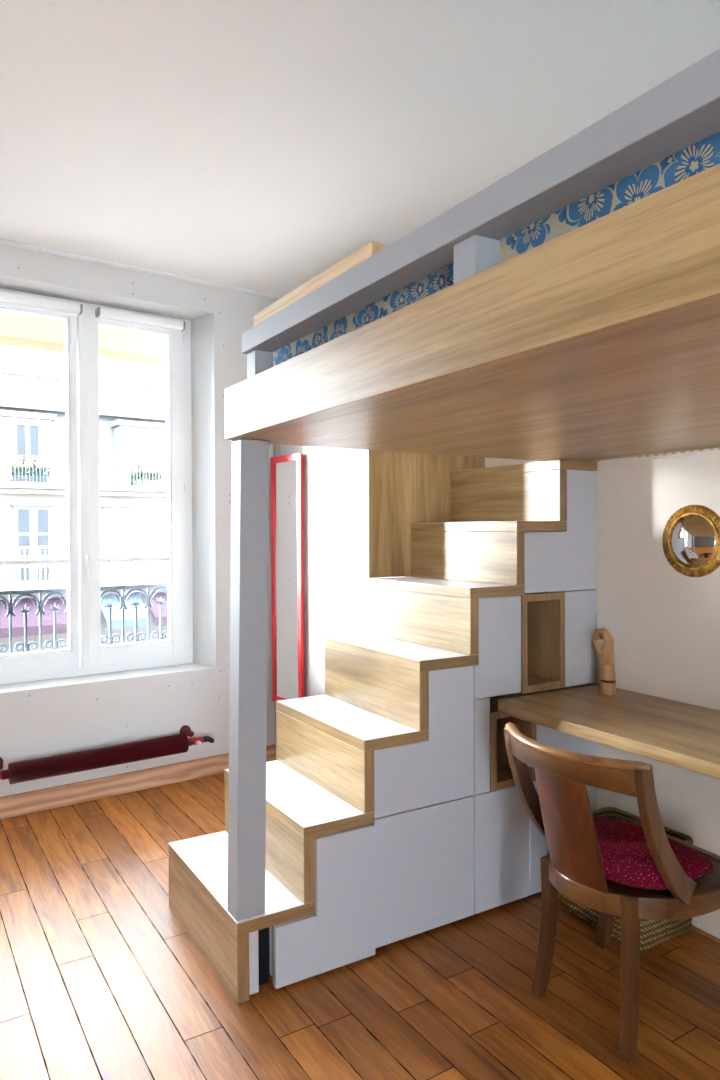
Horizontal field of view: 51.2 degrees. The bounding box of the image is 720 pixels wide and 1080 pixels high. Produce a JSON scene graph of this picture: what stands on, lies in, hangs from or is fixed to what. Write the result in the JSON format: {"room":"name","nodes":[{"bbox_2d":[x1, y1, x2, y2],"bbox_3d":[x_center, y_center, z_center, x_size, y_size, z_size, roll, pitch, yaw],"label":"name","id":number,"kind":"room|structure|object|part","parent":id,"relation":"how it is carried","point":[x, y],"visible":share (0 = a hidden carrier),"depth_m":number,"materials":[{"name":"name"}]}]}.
{"room":"studio apartment","nodes":[
{"label":"studio apartment","id":0,"kind":"room"},
{"bbox_2d":[0,244,278,796],"bbox_3d":[-2.113,-0.091,3.465,5.200,2.804,0.401,-1,1,-36],"label":"wall","id":1,"kind":"structure","parent":0,"point":[57,716],"depth_m":4.05,"materials":[{"name":"white paint"}]},
{"bbox_2d":[0,288,192,684],"bbox_3d":[-1.529,-0.279,4.009,1.360,2.004,0.322,-1,1,-36],"label":"window","id":2,"kind":"structure","parent":1,"relation":"in","point":[85,654],"depth_m":3.98,"materials":[{"name":"wood"}]},
{"bbox_3d":[-1.727,-0.269,3.782,0.583,1.882,0.062,-1,1,-36],"label":"sash","id":3,"kind":"part","parent":2,"relation":"part of","materials":[{"name":"white wood"}]},
{"bbox_2d":[0,291,82,315],"bbox_3d":[-1.677,-1.184,3.732,0.570,0.057,0.060,-1,1,-36],"label":"roller blind","id":4,"kind":"object","parent":2,"relation":"attached to","point":[7,298],"visible":1,"depth_m":3.76,"materials":[{"name":"white fabric"}]},
{"bbox_3d":[-1.575,0.268,4.068,1.172,0.022,0.032,-1,1,-36],"label":"rail","id":5,"kind":"part","parent":2,"relation":"part of","materials":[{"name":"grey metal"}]},
{"bbox_3d":[-1.574,0.459,4.070,1.198,0.463,0.033,-1,1,-36],"label":"balcony railing","id":6,"kind":"part","parent":2,"relation":"part of","materials":[{"name":"grey metal"}]},
{"bbox_3d":[-1.420,0.138,3.923,0.024,0.150,0.050,-1,1,-36],"label":"handle","id":7,"kind":"part","parent":2,"relation":"part of","materials":[{"name":"white plastic"}]},
{"bbox_3d":[-1.246,-0.275,4.122,0.579,1.882,0.074,-1,1,-36],"label":"sash","id":8,"kind":"part","parent":2,"relation":"part of","materials":[{"name":"white wood"}]},
{"bbox_2d":[95,307,184,331],"bbox_3d":[-1.187,-1.190,4.086,0.480,0.057,0.060,-1,1,-36],"label":"roller blind","id":9,"kind":"object","parent":2,"relation":"attached to","point":[105,314],"visible":1,"depth_m":4.06,"materials":[{"name":"white fabric"}]},
{"bbox_2d":[0,725,214,784],"bbox_3d":[-1.260,1.067,3.762,1.128,0.120,0.135,-1,1,-36],"label":"radiator","id":10,"kind":"object","parent":1,"relation":"attached to","point":[55,765],"visible":1,"depth_m":3.69,"materials":[{"name":"red metal"}]},
{"bbox_3d":[-0.819,1.077,4.058,0.068,0.043,0.036,-1,1,-36],"label":"thermostat knob","id":11,"kind":"part","parent":10,"relation":"part of","materials":[{"name":"black plastic"}]},
{"bbox_2d":[0,744,275,819],"bbox_3d":[-2.171,1.263,3.172,4.135,0.101,0.026,-1,1,-36],"label":"baseboard","id":12,"kind":"structure","parent":1,"relation":"attached to","point":[28,802],"depth_m":3.82,"materials":[{"name":"brown wood"}]},
{"bbox_2d":[0,238,275,298],"bbox_3d":[-2.173,-1.383,3.133,4.140,0.012,0.050,-1,1,-36],"label":"trim","id":13,"kind":"structure","parent":1,"relation":"attached to","point":[2,241],"depth_m":3.85,"materials":[{"name":"paint"}]},
{"bbox_2d":[274,444,412,749],"bbox_3d":[0.023,0.072,3.940,0.431,2.450,1.377,-1,1,-31],"label":"wall","id":14,"kind":"structure","parent":0,"point":[336,582],"depth_m":3.80,"materials":[{"name":"white paint"}]},
{"bbox_2d":[271,445,303,701],"bbox_3d":[-0.397,0.119,4.147,0.031,1.587,0.292,-1,1,-39],"label":"wall mirror","id":15,"kind":"object","parent":14,"relation":"attached to","point":[287,583],"visible":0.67,"depth_m":4.14,"materials":[{"name":"white mirror"}]},
{"bbox_2d":[275,461,297,698],"bbox_3d":[-0.401,0.224,4.145,0.008,1.313,0.230,-1,1,-39],"label":"mirror glass","id":16,"kind":"object","parent":15,"relation":"attached to","point":[286,472],"depth_m":4.14,"materials":[{"name":"white mirror"}]},
{"bbox_2d":[0,0,719,298],"bbox_3d":[-0.358,-1.427,0.443,4.872,0.120,6.950,-1,1,-31],"label":"ceiling","id":17,"kind":"structure","parent":0,"point":[254,145],"depth_m":2.41,"materials":[{"name":"paint"}]},
{"bbox_2d":[0,773,719,1079],"bbox_3d":[-0.398,1.386,0.560,4.872,0.100,7.150,-1,1,-31],"label":"floor","id":18,"kind":"structure","parent":0,"point":[100,979],"depth_m":2.18,"materials":[{"name":"brown wood"}]},
{"bbox_2d":[168,450,596,1003],"bbox_3d":[0.110,0.429,2.789,1.477,1.759,0.686,-1,1,-31],"label":"staircase","id":19,"kind":"structure","parent":18,"relation":"on","point":[395,810],"depth_m":2.61,"materials":[{"name":"brown wood"}]},
{"bbox_3d":[-0.294,1.221,2.225,0.052,0.186,0.010,-1,1,-31],"label":"panel","id":20,"kind":"part","parent":19,"relation":"part of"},
{"bbox_2d":[269,926,271,975],"bbox_3d":[-0.393,1.209,2.453,0.012,0.159,0.568,-1,1,-31],"label":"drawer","id":21,"kind":"object","parent":19,"relation":"in","point":[270,928],"depth_m":2.23,"materials":[{"name":"white wood"}]},
{"bbox_2d":[273,824,374,988],"bbox_3d":[-0.103,1.099,2.276,0.342,0.408,0.018,-1,1,-31],"label":"drawer","id":22,"kind":"object","parent":19,"relation":"in","point":[332,926],"depth_m":2.27,"materials":[{"name":"white wood"}]},
{"bbox_3d":[0.213,1.086,2.485,0.407,0.408,0.018,-1,1,-31],"label":"door","id":23,"kind":"part","parent":19,"relation":"part of","materials":[{"name":"white wood"}]},
{"bbox_3d":[0.213,0.655,2.481,0.403,0.445,0.018,-1,1,-31],"label":"door","id":24,"kind":"part","parent":19,"relation":"part of","materials":[{"name":"white wood"}]},
{"bbox_3d":[0.299,-0.151,3.288,0.625,0.612,0.019,-1,1,-31],"label":"panel","id":25,"kind":"part","parent":19,"relation":"part of","materials":[{"name":"brown wood"}]},
{"bbox_2d":[224,48,719,920],"bbox_3d":[0.771,0.217,1.683,1.486,1.742,2.120,-1,1,-31],"label":"bed","id":26,"kind":"object","parent":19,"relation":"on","point":[599,340],"depth_m":1.38,"materials":[{"name":"brown wood"}]},
{"bbox_3d":[-0.327,0.400,2.196,0.110,1.376,0.074,-1,1,-31],"label":"post","id":27,"kind":"part","parent":26,"relation":"part of","materials":[{"name":"grey paint"}]},
{"bbox_3d":[0.790,-0.300,1.675,1.449,0.020,2.095,-1,1,-31],"label":"panel","id":28,"kind":"part","parent":26,"relation":"part of","materials":[{"name":"brown wood"}]},
{"bbox_3d":[0.212,-0.538,1.254,0.070,0.056,1.975,-1,1,-31],"label":"guard rail","id":29,"kind":"part","parent":26,"relation":"part of","materials":[{"name":"grey paint"}]},
{"bbox_2d":[273,131,719,365],"bbox_3d":[0.828,-0.462,1.671,1.350,0.301,1.970,-1,1,-31],"label":"mattress","id":30,"kind":"object","parent":26,"relation":"on","point":[704,154],"visible":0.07,"depth_m":1.22,"materials":[{"name":"blue fabric"}]},
{"bbox_3d":[1.388,-0.289,2.064,0.028,0.014,1.503,-1,1,-31],"label":"led strip","id":31,"kind":"part","parent":26,"relation":"part of","materials":[{"name":"white plastic"}]},
{"bbox_3d":[0.480,0.373,2.640,0.215,0.345,0.018,-1,1,-31],"label":"door","id":32,"kind":"part","parent":19,"relation":"part of","materials":[{"name":"white wood"}]},
{"bbox_3d":[0.499,1.083,2.657,0.253,0.408,0.018,-1,1,-31],"label":"door","id":33,"kind":"part","parent":19,"relation":"part of","materials":[{"name":"white wood"}]},
{"bbox_3d":[0.743,-0.036,2.796,0.373,0.451,0.018,-1,1,-31],"label":"door","id":34,"kind":"part","parent":19,"relation":"part of","materials":[{"name":"white wood"}]},
{"bbox_3d":[0.759,1.080,2.814,0.347,0.408,0.018,-1,1,-31],"label":"door","id":35,"kind":"part","parent":19,"relation":"part of","materials":[{"name":"wood"}]},
{"bbox_3d":[0.771,0.734,2.819,0.315,0.274,0.018,-1,1,-31],"label":"door","id":36,"kind":"part","parent":19,"relation":"part of","materials":[{"name":"white wood"}]},
{"bbox_3d":[0.832,0.370,2.853,0.169,0.355,0.018,-1,1,-31],"label":"door","id":37,"kind":"part","parent":19,"relation":"part of","materials":[{"name":"white wood"}]},
{"bbox_2d":[504,722,719,1061],"bbox_3d":[0.730,0.925,2.120,0.602,0.784,0.490,-1,1,-33],"label":"chair","id":38,"kind":"object","parent":18,"relation":"on","point":[572,866],"visible":0.96,"depth_m":1.94,"materials":[{"name":"brown wood"}]},
{"bbox_3d":[0.529,0.739,2.252,0.240,0.394,0.031,-1,1,-30],"label":"arm","id":39,"kind":"part","parent":38,"relation":"part of","materials":[{"name":"brown wood"}]},
{"bbox_3d":[0.532,1.116,2.167,0.064,0.402,0.051,-1,1,-33],"label":"leg","id":40,"kind":"part","parent":38,"relation":"part of","materials":[{"name":"brown wood"}]},
{"bbox_3d":[0.530,0.589,1.990,0.113,0.077,0.440,-1,1,-33],"label":"crest rail","id":41,"kind":"part","parent":38,"relation":"part of","materials":[{"name":"brown wood"}]},
{"bbox_3d":[0.800,1.126,2.422,0.063,0.373,0.059,-1,1,-33],"label":"leg","id":42,"kind":"part","parent":38,"relation":"part of","materials":[{"name":"brown wood"}]},
{"bbox_3d":[0.688,1.118,1.923,0.064,0.402,0.051,-1,1,-33],"label":"leg","id":43,"kind":"part","parent":38,"relation":"part of","materials":[{"name":"brown wood"}]},
{"bbox_3d":[0.763,0.941,2.142,0.454,0.056,0.483,-1,1,-33],"label":"seat frame","id":44,"kind":"part","parent":38,"relation":"part of","materials":[{"name":"brown wood"}]},
{"bbox_2d":[593,816,712,889],"bbox_3d":[0.737,0.876,2.125,0.318,0.070,0.434,-1,1,-33],"label":"seat cushion","id":45,"kind":"object","parent":38,"relation":"on","point":[627,859],"visible":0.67,"depth_m":2.01,"materials":[{"name":"red fabric"}]},
{"bbox_3d":[0.771,0.928,2.147,0.406,0.021,0.418,-1,1,-33],"label":"seat","id":46,"kind":"part","parent":38,"relation":"part of","materials":[{"name":"brown wood"}]},
{"bbox_3d":[0.767,0.742,1.881,0.240,0.394,0.031,-1,1,-36],"label":"arm","id":47,"kind":"part","parent":38,"relation":"part of","materials":[{"name":"brown wood"}]},
{"bbox_3d":[0.965,0.939,2.271,0.043,0.052,0.432,-1,1,-33],"label":"rail","id":48,"kind":"part","parent":38,"relation":"part of","materials":[{"name":"brown wood"}]},
{"bbox_2d":[560,807,692,950],"bbox_3d":[0.915,1.153,2.602,0.296,0.306,0.366,-1,1,-31],"label":"storage basket","id":49,"kind":"object","parent":18,"relation":"on","point":[653,933],"visible":0.26,"depth_m":2.50,"materials":[{"name":"beige wicker"}]},
{"bbox_2d":[485,452,719,938],"bbox_3d":[1.707,-0.038,1.685,0.120,2.704,6.920,-1,1,-31],"label":"wall","id":50,"kind":"structure","parent":0,"point":[663,623],"depth_m":2.65,"materials":[{"name":"white paint"}]},
{"bbox_2d":[498,684,719,778],"bbox_3d":[1.177,0.580,1.940,0.530,0.037,1.896,-1,1,-31],"label":"desk","id":51,"kind":"object","parent":50,"relation":"attached to","point":[676,733],"visible":1,"depth_m":2.33,"materials":[{"name":"brown wood"}]},
{"bbox_2d":[593,628,615,694],"bbox_3d":[0.883,0.436,2.713,0.076,0.237,0.087,0,1,31],"label":"wooden hand","id":52,"kind":"object","parent":51,"relation":"on","point":[606,653],"visible":1,"depth_m":2.69},
{"bbox_2d":[662,504,719,577],"bbox_3d":[1.110,0.004,2.522,0.034,0.246,0.246,-1,1,-31],"label":"convex mirror","id":53,"kind":"object","parent":50,"relation":"attached to","point":[691,535],"visible":1,"depth_m":2.51,"materials":[{"name":"gold wood"}]},
{"bbox_2d":[670,515,716,566],"bbox_3d":[1.108,0.004,2.521,0.029,0.177,0.177,-1,1,-31],"label":"mirror glass","id":54,"kind":"object","parent":53,"relation":"attached to","point":[693,538],"depth_m":2.51,"materials":[{"name":"silver metal"}]},
{"bbox_3d":[-2.136,-2.589,3.454,28.000,16.200,0.400,-1,1,-36],"label":"wall","id":55,"kind":"structure","parent":0,"visible":0},
{"bbox_2d":[0,311,165,365],"bbox_3d":[-1.692,-1.324,4.216,1.640,0.470,0.338,-1,1,-36],"label":"awning","id":56,"kind":"object","parent":55,"relation":"attached to","point":[17,330],"visible":0.24,"depth_m":4.37,"materials":[{"name":"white fabric"}]},
{"label":"outside","id":57,"kind":"structure","parent":0,"visible":0},
{"bbox_3d":[-16.675,5.410,27.709,80.000,0.200,55.400,-1,1,-31],"label":"ground","id":58,"kind":"structure","parent":57,"visible":0},
{"bbox_2d":[0,345,167,653],"bbox_3d":[-9.646,-0.897,25.537,13.500,12.400,9.000,-1,1,-36],"label":"apartment building","id":59,"kind":"structure","parent":58,"relation":"on","point":[132,395],"depth_m":22.42,"materials":[{"name":"stone"}]},
{"bbox_2d":[11,423,43,471],"bbox_3d":[-9.436,-2.512,21.340,0.850,1.520,0.015,-1,1,-36],"label":"window","id":60,"kind":"structure","parent":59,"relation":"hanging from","point":[26,438],"depth_m":21.32,"materials":[{"name":"white glass"}]},
{"bbox_3d":[-9.321,-2.011,21.189,1.154,0.760,0.030,-1,1,-36],"label":"balustrade","id":61,"kind":"part","parent":59,"relation":"part of","materials":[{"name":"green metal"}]},
{"bbox_2d":[8,456,51,482],"bbox_3d":[-9.348,-1.995,21.271,1.180,0.717,0.184,-1,1,-36],"label":"window box","id":62,"kind":"object","parent":59,"relation":"on","point":[9,459],"visible":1,"depth_m":21.23,"materials":[{"name":"green plant"}]},
{"bbox_3d":[-9.291,0.137,21.398,0.800,2.020,0.025,-1,1,-36],"label":"pane","id":63,"kind":"part","parent":59,"relation":"part of","materials":[{"name":"clear glass"}]},
{"bbox_3d":[-8.032,-3.974,23.256,13.300,0.290,0.550,-1,1,-36],"label":"cornice","id":64,"kind":"part","parent":59,"relation":"part of","materials":[{"name":"stone"}]},
{"bbox_2d":[108,510,138,576],"bbox_3d":[-7.201,0.111,22.901,0.950,2.020,0.040,-1,1,-36],"label":"window","id":65,"kind":"structure","parent":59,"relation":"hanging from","point":[123,525],"depth_m":22.88,"materials":[{"name":"white glass"}]},
{"bbox_2d":[130,432,157,481],"bbox_3d":[-6.703,-2.546,23.319,0.900,1.520,0.015,-1,1,-36],"label":"window","id":66,"kind":"structure","parent":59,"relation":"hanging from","point":[143,445],"depth_m":23.31,"materials":[{"name":"white glass"}]},
{"bbox_3d":[-6.588,-2.045,23.169,1.204,0.760,0.030,-1,1,-36],"label":"balustrade","id":67,"kind":"part","parent":59,"relation":"part of","materials":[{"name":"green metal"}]},
{"bbox_2d":[129,463,163,485],"bbox_3d":[-6.593,-2.025,23.257,1.082,0.709,0.191,-1,1,-36],"label":"window box","id":68,"kind":"object","parent":59,"relation":"on","point":[141,472],"visible":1,"depth_m":23.21,"materials":[{"name":"green plant"}]}
]}

